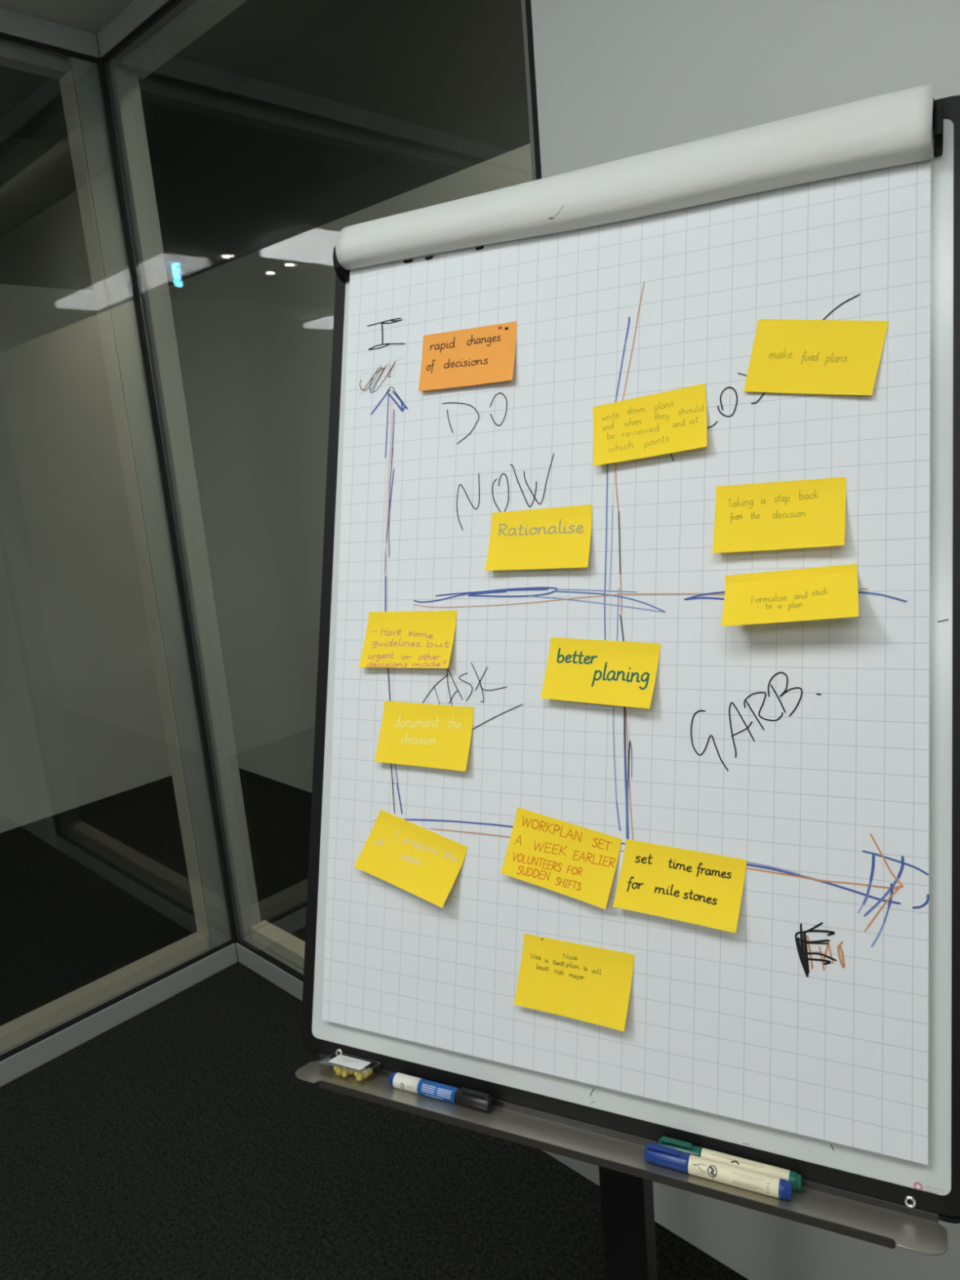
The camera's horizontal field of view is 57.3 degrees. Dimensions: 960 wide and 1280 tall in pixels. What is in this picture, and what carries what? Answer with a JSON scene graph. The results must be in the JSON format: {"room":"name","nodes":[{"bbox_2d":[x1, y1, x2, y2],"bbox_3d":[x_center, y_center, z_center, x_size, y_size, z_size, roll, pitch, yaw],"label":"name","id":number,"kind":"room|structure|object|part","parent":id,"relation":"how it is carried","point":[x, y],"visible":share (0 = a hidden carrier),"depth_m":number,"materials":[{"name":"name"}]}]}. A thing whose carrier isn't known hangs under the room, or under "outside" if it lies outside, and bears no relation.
{"room":"office meeting room","nodes":[
{"label":"office meeting room","id":0,"kind":"room"},
{"bbox_2d":[0,0,133,42],"bbox_3d":[-0.829,-0.930,-0.953,4.859,0.100,4.712,7,16,43],"label":"ceiling","id":1,"kind":"structure","parent":0,"point":[89,15],"depth_m":2.11,"materials":[{"name":"grey paint"}]},
{"bbox_2d":[0,134,171,833],"bbox_3d":[-3.477,-0.257,2.574,0.155,3.000,5.760,7,16,43],"label":"glass panel","id":2,"kind":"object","parent":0,"point":[82,722],"depth_m":4.05,"materials":[{"name":"clear glass"}]},
{"bbox_2d":[0,0,370,146],"bbox_3d":[-1.234,-1.473,0.030,6.680,0.060,5.760,7,16,43],"label":"ceiling","id":3,"kind":"structure","parent":0,"point":[256,34],"depth_m":3.30,"materials":[{"name":"grey paint"}]},
{"bbox_2d":[147,0,532,792],"bbox_3d":[0.864,-0.551,2.266,6.535,3.000,0.138,7,16,43],"label":"glass panel","id":4,"kind":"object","parent":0,"point":[254,331],"depth_m":3.59,"materials":[{"name":"clear glass"}]},
{"bbox_2d":[0,768,748,1279],"bbox_3d":[-0.925,1.522,0.633,6.750,0.080,5.800,7,16,43],"label":"floor","id":5,"kind":"structure","parent":0,"point":[183,1140],"depth_m":2.03,"materials":[{"name":"grey carpet"}]},
{"bbox_2d":[0,7,237,1086],"bbox_3d":[-2.442,0.195,0.957,0.100,2.620,4.500,7,16,43],"label":"window","id":6,"kind":"structure","parent":5,"relation":"on","point":[70,55],"depth_m":2.44,"materials":[{"name":"grey metal"}]},
{"bbox_3d":[-2.565,-1.012,0.710,0.055,0.035,4.480,7,16,43],"label":"rail","id":7,"kind":"part","parent":6,"relation":"part of","materials":[{"name":"grey metal"}]},
{"bbox_3d":[-2.546,-1.056,0.693,0.100,0.055,4.500,7,16,43],"label":"rail","id":8,"kind":"part","parent":6,"relation":"part of","materials":[{"name":"grey metal"}]},
{"bbox_3d":[-2.366,1.388,1.218,0.055,0.040,4.480,7,16,43],"label":"rail","id":9,"kind":"part","parent":6,"relation":"part of","materials":[{"name":"beige metal"}]},
{"bbox_3d":[-2.339,1.440,1.220,0.100,0.066,4.500,7,16,43],"label":"rail","id":10,"kind":"part","parent":6,"relation":"part of","materials":[{"name":"grey metal"}]},
{"bbox_2d":[97,42,241,954],"bbox_3d":[-0.871,-0.280,2.583,0.079,2.620,0.079,7,16,43],"label":"trim","id":11,"kind":"structure","parent":5,"relation":"on","point":[106,64],"depth_m":2.50,"materials":[{"name":"grey metal"}]},
{"bbox_2d":[295,95,959,1279],"bbox_3d":[0.145,0.381,1.040,0.767,1.805,0.395,1,13,26],"label":"easel","id":12,"kind":"object","parent":5,"relation":"on","point":[622,1123],"visible":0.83,"depth_m":0.85,"materials":[{"name":"white metal"}]},
{"bbox_2d":[328,1054,371,1070],"bbox_3d":[-0.157,0.518,1.060,0.065,0.026,0.038,1,13,26],"label":"box","id":13,"kind":"object","parent":12,"relation":"on","point":[341,1060],"visible":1,"depth_m":1.06,"materials":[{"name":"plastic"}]},
{"bbox_2d":[333,1064,340,1071],"bbox_3d":[-0.172,0.520,1.065,0.009,0.009,0.012,-15,15,-39],"label":"pin","id":14,"kind":"object","parent":13,"relation":"in","point":[335,1066],"visible":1,"depth_m":1.06,"materials":[{"name":"yellow plastic"}]},
{"bbox_2d":[333,1066,342,1075],"bbox_3d":[-0.171,0.520,1.057,0.012,0.009,0.009,-7,12,-11],"label":"pin","id":15,"kind":"object","parent":13,"relation":"in","point":[339,1070],"visible":1,"depth_m":1.05,"materials":[{"name":"yellow plastic"}]},
{"bbox_2d":[342,1065,348,1070],"bbox_3d":[-0.165,0.520,1.066,0.011,0.009,0.009,1,13,25],"label":"pin","id":16,"kind":"object","parent":13,"relation":"in","point":[343,1066],"visible":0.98,"depth_m":1.06,"materials":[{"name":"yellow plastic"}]},
{"bbox_2d":[341,1069,351,1077],"bbox_3d":[-0.161,0.520,1.052,0.010,0.009,0.009,-2,12,12],"label":"pin","id":17,"kind":"object","parent":13,"relation":"in","point":[344,1073],"visible":1,"depth_m":1.05,"materials":[{"name":"yellow plastic"}]},
{"bbox_2d":[347,1067,355,1075],"bbox_3d":[-0.155,0.520,1.060,0.010,0.010,0.009,-11,13,-28],"label":"pin","id":18,"kind":"object","parent":13,"relation":"in","point":[351,1070],"visible":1,"depth_m":1.06,"materials":[{"name":"yellow plastic"}]},
{"bbox_2d":[353,1069,360,1076],"bbox_3d":[-0.146,0.520,1.053,0.012,0.009,0.009,7,17,44],"label":"pin","id":19,"kind":"object","parent":13,"relation":"in","point":[357,1071],"visible":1,"depth_m":1.05,"materials":[{"name":"yellow plastic"}]},
{"bbox_2d":[355,1073,363,1083],"bbox_3d":[-0.142,0.520,1.042,0.009,0.009,0.012,-13,14,-33],"label":"pin","id":20,"kind":"object","parent":13,"relation":"in","point":[359,1077],"visible":1,"depth_m":1.04,"materials":[{"name":"yellow plastic"}]},
{"bbox_2d":[362,1070,369,1078],"bbox_3d":[-0.138,0.520,1.051,0.011,0.009,0.009,-6,12,-5],"label":"pin","id":21,"kind":"object","parent":13,"relation":"in","point":[366,1073],"visible":1,"depth_m":1.05,"materials":[{"name":"yellow plastic"}]},
{"bbox_2d":[366,1067,376,1075],"bbox_3d":[-0.133,0.521,1.058,0.011,0.009,0.009,6,16,40],"label":"pin","id":22,"kind":"object","parent":13,"relation":"in","point":[370,1070],"visible":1,"depth_m":1.06,"materials":[{"name":"yellow plastic"}]},
{"bbox_2d":[388,1072,493,1112],"bbox_3d":[-0.046,0.516,1.007,0.131,0.022,0.017,1,13,26],"label":"marker pen","id":23,"kind":"object","parent":12,"relation":"on","point":[481,1101],"visible":1,"depth_m":1.00,"materials":[{"name":"blue plastic"}]},
{"bbox_2d":[421,1084,450,1099],"bbox_3d":[-0.050,0.517,1.002,0.038,0.011,0.003,0,-4,26],"label":"print","id":24,"kind":"object","parent":23,"relation":"on","point":[439,1091],"depth_m":1.00,"materials":[{"name":"white"}]},
{"bbox_2d":[295,1052,947,1255],"bbox_3d":[0.098,0.526,0.929,0.676,0.027,0.260,7,16,43],"label":"tray","id":25,"kind":"object","parent":12,"relation":"on","point":[860,1220],"depth_m":0.91,"materials":[{"name":"black metal"}]},
{"bbox_3d":[0.191,0.744,1.133,0.058,0.990,0.048,1,13,26],"label":"post","id":26,"kind":"part","parent":12,"relation":"part of","materials":[{"name":"black metal"}]},
{"bbox_2d":[321,82,933,1164],"bbox_3d":[0.126,-0.038,0.995,0.698,0.988,0.330,1,13,26],"label":"pad","id":27,"kind":"object","parent":12,"relation":"on","point":[797,751],"visible":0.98,"depth_m":0.93,"materials":[{"name":"paper"}]},
{"bbox_2d":[358,610,457,668],"bbox_3d":[-0.089,-0.001,1.071,0.128,0.067,0.033,1,13,27],"label":"sticky note","id":28,"kind":"object","parent":27,"relation":"attached to","point":[393,639],"visible":1,"depth_m":1.07,"materials":[{"name":"yellow paper"}]},
{"bbox_2d":[353,808,467,907],"bbox_3d":[-0.086,0.257,1.044,0.146,0.088,0.043,2,14,30],"label":"sticky note","id":29,"kind":"object","parent":27,"relation":"attached to","point":[425,864],"visible":1,"depth_m":1.05,"materials":[{"name":"yellow paper"}]},
{"bbox_2d":[373,701,474,771],"bbox_3d":[-0.068,0.114,1.052,0.127,0.069,0.033,1,13,27],"label":"sticky note","id":30,"kind":"object","parent":27,"relation":"attached to","point":[411,734],"visible":1,"depth_m":1.05,"materials":[{"name":"yellow paper"}]},
{"bbox_2d":[418,321,516,391],"bbox_3d":[-0.016,-0.342,1.063,0.130,0.069,0.030,1,13,26],"label":"sticky note","id":31,"kind":"object","parent":27,"relation":"attached to","point":[486,354],"visible":1,"depth_m":1.06,"materials":[{"name":"orange paper"}]},
{"bbox_2d":[484,504,592,570],"bbox_3d":[0.067,-0.116,1.003,0.126,0.068,0.034,1,13,26],"label":"sticky note","id":32,"kind":"object","parent":27,"relation":"attached to","point":[559,537],"visible":1,"depth_m":1.00,"materials":[{"name":"yellow paper"}]},
{"bbox_2d":[500,807,622,909],"bbox_3d":[0.088,0.237,0.965,0.134,0.086,0.036,2,14,30],"label":"sticky note","id":33,"kind":"object","parent":27,"relation":"attached to","point":[580,863],"visible":1,"depth_m":0.97,"materials":[{"name":"yellow paper"}]},
{"bbox_2d":[513,933,635,1031],"bbox_3d":[0.100,0.367,0.949,0.130,0.070,0.037,2,14,28],"label":"sticky note","id":34,"kind":"object","parent":27,"relation":"attached to","point":[592,984],"visible":1,"depth_m":0.95,"materials":[{"name":"yellow paper"}]},
{"bbox_2d":[540,637,660,709],"bbox_3d":[0.130,0.034,0.959,0.129,0.067,0.037,2,14,29],"label":"sticky note","id":35,"kind":"object","parent":27,"relation":"attached to","point":[602,672],"visible":1,"depth_m":0.96,"materials":[{"name":"yellow paper"}]},
{"bbox_2d":[592,382,706,466],"bbox_3d":[0.182,-0.233,0.954,0.132,0.078,0.034,1,13,25],"label":"sticky note","id":36,"kind":"object","parent":27,"relation":"attached to","point":[675,420],"visible":1,"depth_m":0.96,"materials":[{"name":"yellow paper"}]},
{"bbox_2d":[613,839,746,933],"bbox_3d":[0.204,0.251,0.906,0.132,0.068,0.037,2,14,29],"label":"sticky note","id":37,"kind":"object","parent":27,"relation":"attached to","point":[704,889],"visible":1,"depth_m":0.91,"materials":[{"name":"yellow paper"}]},
{"bbox_2d":[712,476,845,553],"bbox_3d":[0.300,-0.125,0.887,0.128,0.068,0.036,1,13,26],"label":"sticky note","id":38,"kind":"object","parent":27,"relation":"attached to","point":[811,513],"visible":1,"depth_m":0.89,"materials":[{"name":"yellow paper"}]},
{"bbox_2d":[720,564,858,626],"bbox_3d":[0.304,-0.044,0.866,0.130,0.052,0.054,1,13,25],"label":"sticky note","id":39,"kind":"object","parent":27,"relation":"attached to","point":[831,592],"visible":1,"depth_m":0.87,"materials":[{"name":"yellow paper"}]},
{"bbox_2d":[743,319,888,395],"bbox_3d":[0.337,-0.287,0.886,0.135,0.089,0.029,2,14,29],"label":"sticky note","id":40,"kind":"object","parent":27,"relation":"attached to","point":[788,356],"visible":1,"depth_m":0.89,"materials":[{"name":"yellow paper"}]},
{"bbox_2d":[644,1142,792,1199],"bbox_3d":[0.231,0.517,0.856,0.140,0.021,0.017,1,13,26],"label":"marker pen","id":41,"kind":"object","parent":12,"relation":"on","point":[660,1155],"visible":1,"depth_m":0.85,"materials":[{"name":"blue plastic"}]},
{"bbox_2d":[692,1164,769,1190],"bbox_3d":[0.241,0.517,0.845,0.073,0.012,0.004,0,-4,26],"label":"print","id":42,"kind":"object","parent":41,"relation":"on","point":[712,1171],"depth_m":0.85},
{"bbox_2d":[657,1136,802,1191],"bbox_3d":[0.246,0.518,0.872,0.139,0.021,0.017,1,13,26],"label":"marker pen","id":43,"kind":"object","parent":12,"relation":"on","point":[794,1177],"visible":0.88,"depth_m":0.86,"materials":[{"name":"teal plastic"}]},
{"bbox_2d":[712,1154,761,1167],"bbox_3d":[0.253,0.514,0.863,0.050,0.002,0.003,0,-4,26],"label":"print","id":44,"kind":"object","parent":43,"relation":"on","point":[735,1161],"depth_m":0.86},
{"bbox_2d":[924,1186,943,1194],"bbox_3d":[0.415,0.503,0.802,0.015,0.005,0.001,0,-4,26],"label":"print","id":45,"kind":"object","parent":12,"relation":"attached to","point":[925,1186],"depth_m":0.80},
{"bbox_2d":[530,0,959,1279],"bbox_3d":[1.405,-0.013,0.434,3.357,2.620,0.110,7,16,43],"label":"wall","id":46,"kind":"structure","parent":0,"point":[615,79],"depth_m":1.25,"materials":[{"name":"grey paint"}]},
{"bbox_2d":[97,0,599,1186],"bbox_3d":[-0.329,-0.213,2.058,1.410,2.620,0.103,7,16,43],"label":"window","id":47,"kind":"structure","parent":46,"relation":"in","point":[146,34],"depth_m":2.42,"materials":[{"name":"grey metal"}]},
{"bbox_3d":[-0.429,-1.464,1.791,1.402,0.055,0.100,7,16,43],"label":"rail","id":48,"kind":"part","parent":47,"relation":"part of","materials":[{"name":"grey metal"}]},
{"bbox_3d":[-0.403,-1.424,1.810,1.382,0.035,0.055,7,16,43],"label":"rail","id":49,"kind":"part","parent":47,"relation":"part of","materials":[{"name":"grey metal"}]},
{"bbox_3d":[-0.222,1.032,2.319,1.402,0.066,0.100,7,16,43],"label":"rail","id":50,"kind":"part","parent":47,"relation":"part of","materials":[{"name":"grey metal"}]},
{"bbox_3d":[-0.204,0.977,2.317,1.382,0.040,0.055,7,16,43],"label":"rail","id":51,"kind":"part","parent":47,"relation":"part of","materials":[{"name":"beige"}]},
{"bbox_3d":[0.173,-0.154,1.603,0.024,2.479,0.079,7,16,43],"label":"post","id":52,"kind":"part","parent":47,"relation":"part of","materials":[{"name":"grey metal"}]}
]}

